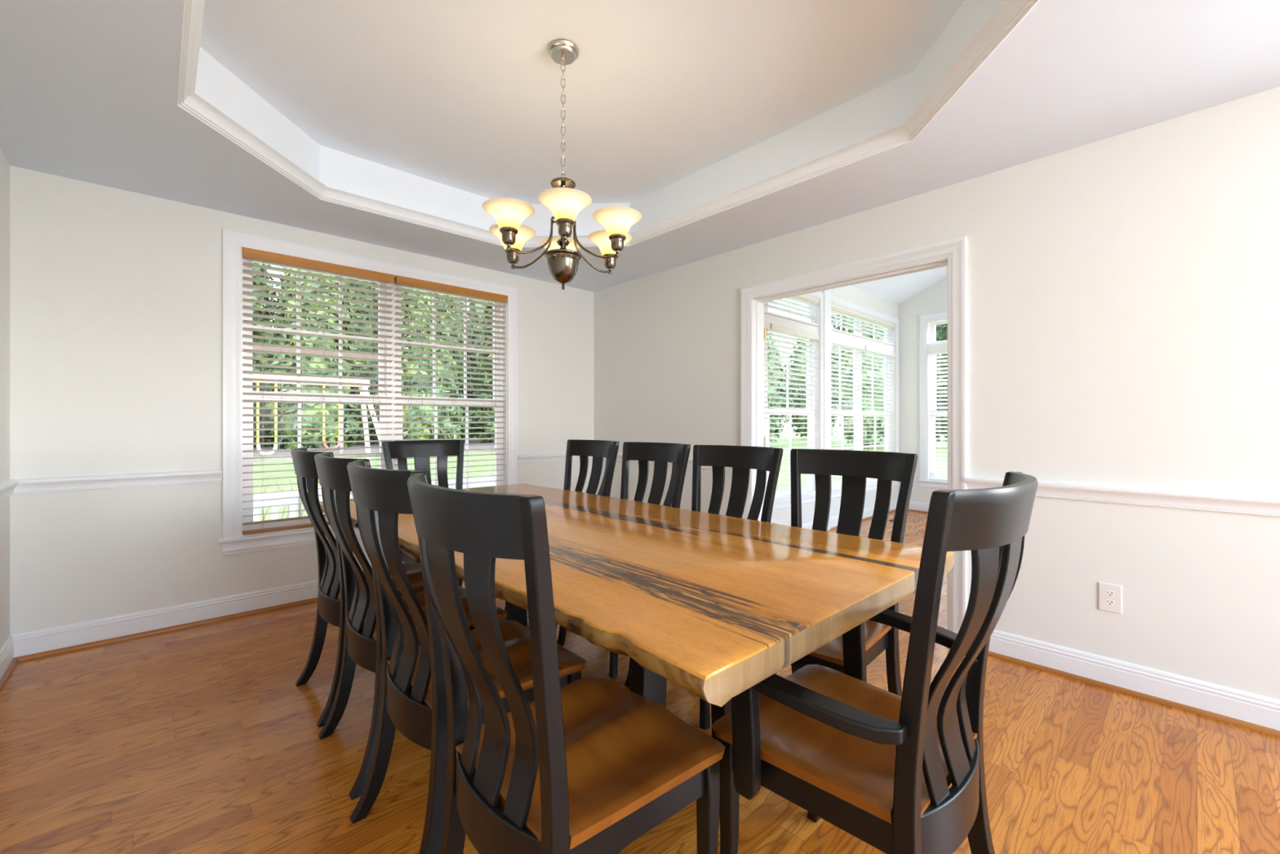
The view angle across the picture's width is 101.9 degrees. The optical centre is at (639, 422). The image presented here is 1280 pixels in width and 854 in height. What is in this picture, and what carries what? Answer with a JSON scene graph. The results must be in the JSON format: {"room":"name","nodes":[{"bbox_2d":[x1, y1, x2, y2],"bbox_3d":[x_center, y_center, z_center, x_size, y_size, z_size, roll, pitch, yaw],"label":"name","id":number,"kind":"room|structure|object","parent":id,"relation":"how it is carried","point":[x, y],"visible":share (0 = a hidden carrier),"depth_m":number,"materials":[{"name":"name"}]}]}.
{"room":"dining room","nodes":[
{"label":"dining room","id":0,"kind":"room"},
{"bbox_2d":[0,148,9,648],"bbox_3d":[-0.633,-0.251,-0.192,0.130,2.850,7.382,0,0,-43],"label":"wall","id":1,"kind":"structure","parent":0,"point":[4,164],"depth_m":2.45,"materials":[{"name":"paint"}]},
{"bbox_2d":[0,635,13,679],"bbox_3d":[-0.580,1.109,-0.143,0.014,0.129,7.382,0,0,-43],"label":"baseboard","id":2,"kind":"structure","parent":1,"relation":"attached to","point":[6,651],"depth_m":2.44,"materials":[{"name":"white wood"}]},
{"bbox_2d":[0,479,18,500],"bbox_3d":[-0.573,0.316,-0.136,0.033,0.076,7.382,0,0,-43],"label":"trim","id":3,"kind":"structure","parent":1,"relation":"attached to","point":[6,487],"depth_m":2.42,"materials":[{"name":"white wood"}]},
{"bbox_2d":[0,657,18,692],"bbox_3d":[-0.565,1.165,-0.137,0.018,0.018,7.369,0,0,-43],"label":"trim","id":4,"kind":"structure","parent":1,"relation":"attached to","point":[13,664],"depth_m":2.40,"materials":[{"name":"brown wood"}]},
{"bbox_2d":[9,165,593,635],"bbox_3d":[-1.818,-0.251,3.837,3.886,2.850,0.130,0,0,-43],"label":"wall","id":5,"kind":"structure","parent":0,"point":[116,294],"depth_m":2.86,"materials":[{"name":"paint"}]},
{"bbox_2d":[13,468,222,494],"bbox_3d":[-2.792,0.316,2.819,0.813,0.076,0.033,0,0,-43],"label":"trim","id":6,"kind":"structure","parent":5,"relation":"attached to","point":[51,484],"depth_m":2.78,"materials":[{"name":"white wood"}]},
{"bbox_2d":[10,579,318,657],"bbox_3d":[-1.769,1.109,3.784,3.626,0.129,0.014,0,0,-43],"label":"baseboard","id":7,"kind":"structure","parent":5,"relation":"attached to","point":[81,633],"depth_m":2.90,"materials":[{"name":"white wood"}]},
{"bbox_2d":[14,597,317,661],"bbox_3d":[-1.759,1.165,3.773,3.600,0.018,0.018,0,0,-43],"label":"trim","id":8,"kind":"structure","parent":5,"relation":"attached to","point":[268,608],"depth_m":2.89,"materials":[{"name":"brown wood"}]},
{"bbox_2d":[217,227,517,555],"bbox_3d":[-1.812,-0.182,3.814,2.012,1.958,0.172,0,0,-43],"label":"window","id":9,"kind":"structure","parent":5,"relation":"in","point":[233,242],"depth_m":3.46,"materials":[{"name":"plastic"}]},
{"bbox_2d":[242,247,394,535],"bbox_3d":[-2.126,-0.192,3.490,0.878,1.766,0.066,0,0,-43],"label":"window blind","id":10,"kind":"object","parent":9,"relation":"attached to","point":[247,253],"visible":0.82,"depth_m":3.42,"materials":[{"name":"white plastic"}]},
{"bbox_2d":[394,275,506,488],"bbox_3d":[-1.468,-0.192,4.103,0.892,1.766,0.066,0,0,-43],"label":"window blind","id":11,"kind":"object","parent":9,"relation":"attached to","point":[398,280],"visible":0.87,"depth_m":4.08,"materials":[{"name":"white plastic"}]},
{"bbox_2d":[517,452,592,463],"bbox_3d":[-0.741,0.316,4.729,0.834,0.076,0.033,0,0,-43],"label":"trim","id":12,"kind":"structure","parent":5,"relation":"attached to","point":[549,457],"depth_m":4.62,"materials":[{"name":"white wood"}]},
{"bbox_2d":[200,0,964,204],"bbox_3d":[-0.311,-1.576,2.197,2.431,0.001,3.148,0,0,-43],"label":"ceiling","id":13,"kind":"structure","parent":0,"point":[463,95],"depth_m":2.35,"materials":[{"name":"paint"}]},
{"bbox_2d":[482,39,641,289],"bbox_3d":[-0.325,-1.069,2.195,0.696,1.014,0.629,0,0,-40],"label":"chandelier","id":14,"kind":"object","parent":13,"relation":"hanging from","point":[565,202],"visible":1,"depth_m":2.11,"materials":[{"name":"silver metal"}]},
{"bbox_2d":[195,0,1003,235],"bbox_3d":[-0.311,-1.421,2.197,2.431,0.310,3.148,0,0,-43],"label":"tray ceiling side","id":15,"kind":"structure","parent":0,"point":[887,106],"depth_m":2.80,"materials":[{"name":"paint"}]},
{"bbox_2d":[175,0,1039,247],"bbox_3d":[-0.311,-1.298,2.197,2.431,0.068,3.148,0,0,-43],"label":"trim","id":16,"kind":"structure","parent":15,"relation":"attached to","point":[1009,14],"depth_m":2.42,"materials":[{"name":"paint"}]},
{"bbox_2d":[0,511,1279,853],"bbox_3d":[2.254,1.234,2.510,8.179,0.120,7.402,0,0,-43],"label":"floor","id":17,"kind":"structure","parent":0,"point":[203,738],"depth_m":1.79,"materials":[{"name":"brown wood"}]},
{"bbox_2d":[290,447,423,727],"bbox_3d":[-1.209,0.644,2.334,0.591,1.060,0.509,0,0,-43],"label":"dining chair","id":18,"kind":"object","parent":17,"relation":"on","point":[331,608],"visible":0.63,"depth_m":2.15,"materials":[{"name":"black paint"}]},
{"bbox_2d":[314,452,507,799],"bbox_3d":[-0.868,0.644,1.950,0.591,1.060,0.509,0,0,-43],"label":"dining chair","id":19,"kind":"object","parent":17,"relation":"on","point":[362,639],"visible":0.57,"depth_m":1.76,"materials":[{"name":"black paint"}]},
{"bbox_2d":[381,439,464,586],"bbox_3d":[-1.221,0.644,3.142,0.509,1.060,0.591,0,0,-43],"label":"dining chair","id":20,"kind":"object","parent":17,"relation":"on","point":[421,451],"visible":0.3,"depth_m":3.34,"materials":[{"name":"black paint"}]},
{"bbox_2d":[346,459,586,853],"bbox_3d":[-0.523,0.644,1.545,0.591,1.060,0.509,0,0,-43],"label":"dining chair","id":21,"kind":"object","parent":17,"relation":"on","point":[413,701],"visible":0.7,"depth_m":1.36,"materials":[{"name":"black paint"}]},
{"bbox_2d":[504,439,619,610],"bbox_3d":[-0.467,0.644,3.162,0.591,1.060,0.509,0,0,-43],"label":"dining chair","id":22,"kind":"object","parent":17,"relation":"on","point":[597,449],"visible":0.24,"depth_m":3.35,"materials":[{"name":"black paint"}]},
{"bbox_2d":[406,473,725,853],"bbox_3d":[-0.171,0.644,1.132,0.591,1.060,0.509,0,0,-43],"label":"dining chair","id":23,"kind":"object","parent":17,"relation":"on","point":[593,764],"visible":1,"depth_m":0.98,"materials":[{"name":"black paint"}]},
{"bbox_2d":[556,441,690,678],"bbox_3d":[-0.077,0.644,2.743,0.591,1.060,0.509,0,0,-43],"label":"dining chair","id":24,"kind":"object","parent":17,"relation":"on","point":[662,453],"visible":0.25,"depth_m":2.90,"materials":[{"name":"black paint"}]},
{"bbox_2d":[319,483,954,853],"bbox_3d":[-0.336,0.794,2.189,1.279,0.760,2.598,0,0,-43],"label":"dining table","id":25,"kind":"object","parent":17,"relation":"on","point":[713,606],"visible":0.7,"depth_m":1.37,"materials":[{"name":"brown wood"}]},
{"bbox_2d":[624,444,782,729],"bbox_3d":[0.297,0.644,2.342,0.591,1.060,0.509,0,0,-43],"label":"dining chair","id":26,"kind":"object","parent":17,"relation":"on","point":[741,459],"visible":0.16,"depth_m":2.50,"materials":[{"name":"black paint"}]},
{"bbox_2d":[790,448,917,696],"bbox_3d":[0.678,0.644,1.933,0.591,1.060,0.509,0,0,-43],"label":"dining chair","id":27,"kind":"object","parent":17,"relation":"on","point":[854,466],"visible":0.29,"depth_m":2.02,"materials":[{"name":"black paint"}]},
{"bbox_2d":[711,471,1038,853],"bbox_3d":[0.535,0.644,1.192,0.614,1.060,0.593,0,0,-43],"label":"armchair","id":28,"kind":"object","parent":17,"relation":"on","point":[878,765],"visible":0.94,"depth_m":1.02,"materials":[{"name":"black paint"}]},
{"bbox_2d":[0,0,1279,292],"bbox_3d":[0.741,-1.266,1.088,3.626,0.001,7.382,0,0,-43],"label":"ceiling","id":29,"kind":"structure","parent":0,"point":[88,87],"depth_m":2.13,"materials":[{"name":"paint"}]},
{"bbox_2d":[770,284,897,525],"bbox_3d":[1.993,-0.301,5.716,4.253,2.950,0.130,0,0,-43],"label":"wall","id":30,"kind":"structure","parent":0,"point":[851,294],"depth_m":6.19,"materials":[{"name":"paint"}]},
{"bbox_2d":[763,291,823,511],"bbox_3d":[1.218,-0.271,4.965,2.078,2.245,0.172,0,0,-43],"label":"window","id":31,"kind":"structure","parent":30,"relation":"in","point":[807,499],"depth_m":5.56,"materials":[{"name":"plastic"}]},
{"bbox_2d":[764,321,770,492],"bbox_3d":[0.885,-0.099,4.633,0.900,1.690,0.062,0,0,-43],"label":"window blind","id":32,"kind":"object","parent":31,"relation":"attached to","point":[767,325],"visible":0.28,"depth_m":4.91,"materials":[{"name":"white plastic"}]},
{"bbox_2d":[764,294,819,326],"bbox_3d":[1.229,-1.172,4.953,1.840,0.280,0.062,0,0,-43],"label":"blind","id":33,"kind":"object","parent":31,"relation":"attached to","point":[802,299],"visible":0.41,"depth_m":5.30,"materials":[{"name":"white plastic"}]},
{"bbox_2d":[767,323,819,499],"bbox_3d":[1.569,-0.099,5.270,0.910,1.690,0.062,0,0,-43],"label":"window blind","id":34,"kind":"object","parent":31,"relation":"attached to","point":[774,327],"visible":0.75,"depth_m":5.23,"materials":[{"name":"white plastic"}]},
{"bbox_2d":[822,288,831,530],"bbox_3d":[2.026,-0.226,5.638,0.140,2.800,0.030,0,0,-43],"label":"trim","id":35,"kind":"structure","parent":30,"relation":"attached to","point":[827,293],"depth_m":5.62,"materials":[{"name":"white wood"}]},
{"bbox_2d":[801,500,897,528],"bbox_3d":[1.994,1.109,5.619,4.123,0.129,0.014,0,0,-43],"label":"baseboard","id":36,"kind":"structure","parent":30,"relation":"attached to","point":[868,512],"depth_m":6.29,"materials":[{"name":"white wood"}]},
{"bbox_2d":[827,509,895,530],"bbox_3d":[2.000,1.165,5.603,4.110,0.018,0.018,0,0,-43],"label":"trim","id":37,"kind":"structure","parent":30,"relation":"attached to","point":[893,510],"depth_m":6.29,"materials":[{"name":"brown wood"}]},
{"bbox_2d":[831,295,898,499],"bbox_3d":[2.733,-0.271,6.376,2.018,2.245,0.172,0,0,-43],"label":"window","id":38,"kind":"structure","parent":30,"relation":"in","point":[870,486],"depth_m":6.48,"materials":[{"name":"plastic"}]},
{"bbox_2d":[831,337,865,489],"bbox_3d":[2.407,-0.099,6.050,0.860,1.690,0.062,0,0,-43],"label":"window blind","id":39,"kind":"object","parent":38,"relation":"attached to","point":[835,341],"visible":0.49,"depth_m":6.04,"materials":[{"name":"white plastic"}]},
{"bbox_2d":[831,303,894,345],"bbox_3d":[2.744,-1.172,6.364,1.780,0.280,0.062,0,0,-43],"label":"blind","id":40,"kind":"object","parent":38,"relation":"attached to","point":[836,309],"visible":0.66,"depth_m":6.30,"materials":[{"name":"white plastic"}]},
{"bbox_2d":[862,345,894,483],"bbox_3d":[3.070,-0.099,6.667,0.890,1.690,0.062,0,0,-43],"label":"window blind","id":41,"kind":"object","parent":38,"relation":"attached to","point":[868,348],"visible":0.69,"depth_m":6.64,"materials":[{"name":"white plastic"}]},
{"bbox_2d":[850,266,947,303],"bbox_3d":[3.164,-2.012,4.443,4.273,0.916,3.590,0,0,-43],"label":"ceiling","id":42,"kind":"structure","parent":0,"point":[897,289],"depth_m":6.44,"materials":[{"name":"paint"}]},
{"bbox_2d":[897,277,947,502],"bbox_3d":[4.691,-0.926,5.844,0.130,4.200,3.360,0,0,-43],"label":"wall","id":43,"kind":"structure","parent":0,"point":[934,299],"depth_m":6.89,"materials":[{"name":"paint"}]},
{"bbox_2d":[907,509,928,512],"bbox_3d":[4.631,1.165,5.780,0.018,0.018,3.347,0,0,-43],"label":"trim","id":44,"kind":"structure","parent":43,"relation":"attached to","point":[908,509],"depth_m":6.82,"materials":[{"name":"brown wood"}]},
{"bbox_2d":[908,501,929,511],"bbox_3d":[4.638,1.109,5.795,0.014,0.129,3.360,0,0,-43],"label":"baseboard","id":45,"kind":"structure","parent":43,"relation":"attached to","point":[922,506],"depth_m":6.83,"materials":[{"name":"white wood"}]},
{"bbox_2d":[917,311,947,489],"bbox_3d":[4.082,-0.280,6.466,0.172,2.263,1.108,0,0,-43],"label":"window","id":46,"kind":"structure","parent":43,"relation":"in","point":[927,322],"depth_m":6.77,"materials":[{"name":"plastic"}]},
{"bbox_2d":[928,348,947,480],"bbox_3d":[4.070,-0.099,6.455,0.062,1.690,0.870,0,0,-43],"label":"window blind","id":47,"kind":"object","parent":46,"relation":"attached to","point":[941,351],"visible":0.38,"depth_m":6.69,"materials":[{"name":"white plastic"}]},
{"bbox_2d":[593,86,1279,699],"bbox_3d":[2.116,-0.651,2.368,0.130,3.650,7.382,0,0,-43],"label":"wall","id":48,"kind":"structure","parent":0,"point":[1123,290],"depth_m":2.31,"materials":[{"name":"paint"}]},
{"bbox_2d":[603,453,732,471],"bbox_3d":[0.135,0.316,4.375,0.033,0.076,1.744,0,0,-43],"label":"trim","id":49,"kind":"structure","parent":48,"relation":"attached to","point":[619,458],"depth_m":4.25,"materials":[{"name":"white wood"}]},
{"bbox_2d":[763,302,766,502],"bbox_3d":[0.819,0.145,4.067,0.047,2.033,0.616,0,0,-15],"label":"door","id":50,"kind":"structure","parent":48,"relation":"in","point":[763,303],"depth_m":3.78,"materials":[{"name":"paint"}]},
{"bbox_2d":[740,236,967,633],"bbox_3d":[1.264,0.103,3.266,0.156,2.142,1.422,0,0,-43],"label":"trim","id":51,"kind":"structure","parent":48,"relation":"attached to","point":[953,254],"depth_m":2.94,"materials":[{"name":"white wood"}]},
{"bbox_2d":[1097,581,1122,613],"bbox_3d":[2.084,0.777,2.300,0.009,0.125,0.080,0,0,-43],"label":"wall outlet","id":52,"kind":"object","parent":48,"relation":"attached to","point":[1109,595],"visible":1,"depth_m":2.30,"materials":[{"name":"plastic"}]},
{"bbox_2d":[1105,599,1115,605],"bbox_3d":[2.082,0.796,2.298,0.003,0.025,0.033,0,0,-43],"label":"receptacle","id":53,"kind":"object","parent":52,"relation":"attached to","point":[1108,602],"depth_m":2.30,"materials":[{"name":"white plastic"}]},
{"bbox_2d":[1105,590,1115,596],"bbox_3d":[2.082,0.757,2.298,0.003,0.025,0.033,0,0,-43],"label":"receptacle","id":54,"kind":"object","parent":52,"relation":"attached to","point":[1108,593],"depth_m":2.30,"materials":[{"name":"white plastic"}]},
{"bbox_2d":[964,475,1279,516],"bbox_3d":[2.349,0.316,1.998,0.033,0.076,1.922,0,0,-43],"label":"trim","id":55,"kind":"structure","parent":48,"relation":"attached to","point":[1246,504],"depth_m":2.19,"materials":[{"name":"white wood"}]},
{"bbox_2d":[987,650,1279,737],"bbox_3d":[2.345,1.165,1.994,0.018,0.018,1.922,0,0,-43],"label":"trim","id":56,"kind":"structure","parent":48,"relation":"attached to","point":[1145,696],"depth_m":2.20,"materials":[{"name":"brown wood"}]},
{"bbox_2d":[988,629,1279,730],"bbox_3d":[2.356,1.109,2.004,0.014,0.129,1.922,0,0,-43],"label":"baseboard","id":57,"kind":"structure","parent":48,"relation":"attached to","point":[1252,708],"depth_m":2.21,"materials":[{"name":"white wood"}]},
{"label":"outside","id":58,"kind":"structure","parent":0,"visible":0},
{"bbox_2d":[253,428,947,520],"bbox_3d":[-5.305,1.674,49.718,220.000,0.001,200.000,0,0,-43],"label":"lawn","id":59,"kind":"structure","parent":58,"point":[278,467],"depth_m":19.04,"materials":[{"name":"green plant"}]},
{"bbox_2d":[272,266,289,384],"bbox_3d":[-27.952,-7.888,43.959,7.238,19.823,6.913,0,0,-16],"label":"broadleaf tree","id":60,"kind":"object","parent":59,"relation":"on","point":[281,279],"visible":0.02,"depth_m":41.97,"materials":[{"name":"green plant"}]},
{"bbox_2d":[260,476,304,520],"bbox_3d":[-3.367,1.086,4.719,0.918,1.184,1.893,0,0,38],"label":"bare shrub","id":61,"kind":"object","parent":59,"relation":"on","point":[266,511],"visible":0.04,"depth_m":4.77,"materials":[{"name":"green plant"}]},
{"bbox_2d":[252,345,379,467],"bbox_3d":[-9.915,-0.277,15.363,4.774,3.958,2.427,0,0,-43],"label":"swing set","id":62,"kind":"object","parent":59,"relation":"on","point":[254,347],"visible":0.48,"depth_m":15.68,"materials":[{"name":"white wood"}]},
{"bbox_2d":[253,440,494,457],"bbox_3d":[-19.089,1.644,35.173,60.000,0.060,14.500,0,0,-43],"label":"mulch bed","id":63,"kind":"object","parent":59,"relation":"on","point":[489,446],"visible":0.11,"depth_m":30.29,"materials":[{"name":"brown soil"}]},
{"bbox_2d":[252,262,281,447],"bbox_3d":[-26.687,-6.061,34.320,5.730,16.299,5.622,0,0,21],"label":"evergreen tree","id":64,"kind":"object","parent":63,"relation":"on","point":[265,433],"visible":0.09,"depth_m":33.71,"materials":[{"name":"green plant"}]},
{"bbox_2d":[257,267,363,450],"bbox_3d":[-19.768,-5.347,31.581,5.743,14.776,5.762,0,0,-29],"label":"evergreen tree","id":65,"kind":"object","parent":63,"relation":"on","point":[327,438],"visible":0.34,"depth_m":29.97,"materials":[{"name":"green plant"}]},
{"bbox_2d":[344,277,379,444],"bbox_3d":[-21.257,-6.826,39.339,5.892,17.736,5.678,0,0,-3],"label":"evergreen tree","id":66,"kind":"object","parent":63,"relation":"on","point":[359,343],"visible":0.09,"depth_m":37.89,"materials":[{"name":"green plant"}]},
{"bbox_2d":[401,287,474,439],"bbox_3d":[-14.534,-5.511,35.526,5.714,15.433,5.746,0,0,31],"label":"evergreen tree","id":67,"kind":"object","parent":63,"relation":"on","point":[403,365],"visible":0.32,"depth_m":33.77,"materials":[{"name":"green plant"}]},
{"bbox_2d":[447,295,479,441],"bbox_3d":[-16.250,-7.208,43.373,5.762,18.494,5.868,0,0,13],"label":"evergreen tree","id":68,"kind":"object","parent":63,"relation":"on","point":[468,386],"visible":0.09,"depth_m":42.87,"materials":[{"name":"green plant"}]},
{"bbox_2d":[468,302,494,443],"bbox_3d":[-10.454,-5.628,39.805,5.847,15.413,5.923,0,0,-36],"label":"evergreen tree","id":69,"kind":"object","parent":63,"relation":"on","point":[484,387],"visible":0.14,"depth_m":38.40,"materials":[{"name":"green plant"}]},
{"bbox_2d":[466,298,485,438],"bbox_3d":[-16.494,-8.245,54.601,6.822,20.272,6.859,0,0,10],"label":"broadleaf tree","id":70,"kind":"object","parent":59,"relation":"on","point":[471,370],"visible":0.04,"depth_m":52.80,"materials":[{"name":"green plant"}]},
{"bbox_2d":[767,331,795,443],"bbox_3d":[8.175,-2.498,35.598,5.129,8.552,5.538,0,0,-22],"label":"broadleaf tree","id":71,"kind":"object","parent":59,"relation":"on","point":[771,420],"visible":0.2,"depth_m":33.99,"materials":[{"name":"green plant"}]},
{"bbox_2d":[784,337,841,436],"bbox_3d":[17.593,-3.990,51.507,6.711,11.538,7.015,0,0,13],"label":"broadleaf tree","id":72,"kind":"object","parent":59,"relation":"on","point":[794,420],"visible":0.19,"depth_m":50.60,"materials":[{"name":"green plant"}]},
{"bbox_2d":[831,314,884,448],"bbox_3d":[14.640,-4.750,33.505,5.360,13.057,5.174,0,0,44],"label":"broadleaf tree","id":73,"kind":"object","parent":59,"relation":"on","point":[834,326],"visible":0.13,"depth_m":32.16,"materials":[{"name":"green plant"}]},
{"bbox_2d":[935,416,944,440],"bbox_3d":[26.993,-3.276,46.998,6.608,10.111,6.742,0,0,-6],"label":"broadleaf tree","id":74,"kind":"object","parent":59,"relation":"on","point":[936,424],"visible":0.02,"depth_m":45.73,"materials":[{"name":"green plant"}]},
{"bbox_2d":[935,323,947,440],"bbox_3d":[21.818,-4.487,35.132,5.754,12.532,5.802,0,0,16],"label":"broadleaf tree","id":75,"kind":"object","parent":59,"relation":"on","point":[941,330],"visible":0.08,"depth_m":34.62,"materials":[{"name":"green plant"}]},
{"bbox_3d":[-2.913,1.494,3.642,5.700,0.080,1.058,0,0,-43],"label":"deck","id":76,"kind":"object","parent":59,"relation":"on","visible":0},
{"bbox_2d":[253,475,494,521],"bbox_3d":[-3.233,1.012,3.986,5.500,0.885,0.100,0,0,-43],"label":"deck railing","id":77,"kind":"object","parent":76,"relation":"on","point":[286,494],"visible":0.02,"depth_m":4.27,"materials":[{"name":"paint"}]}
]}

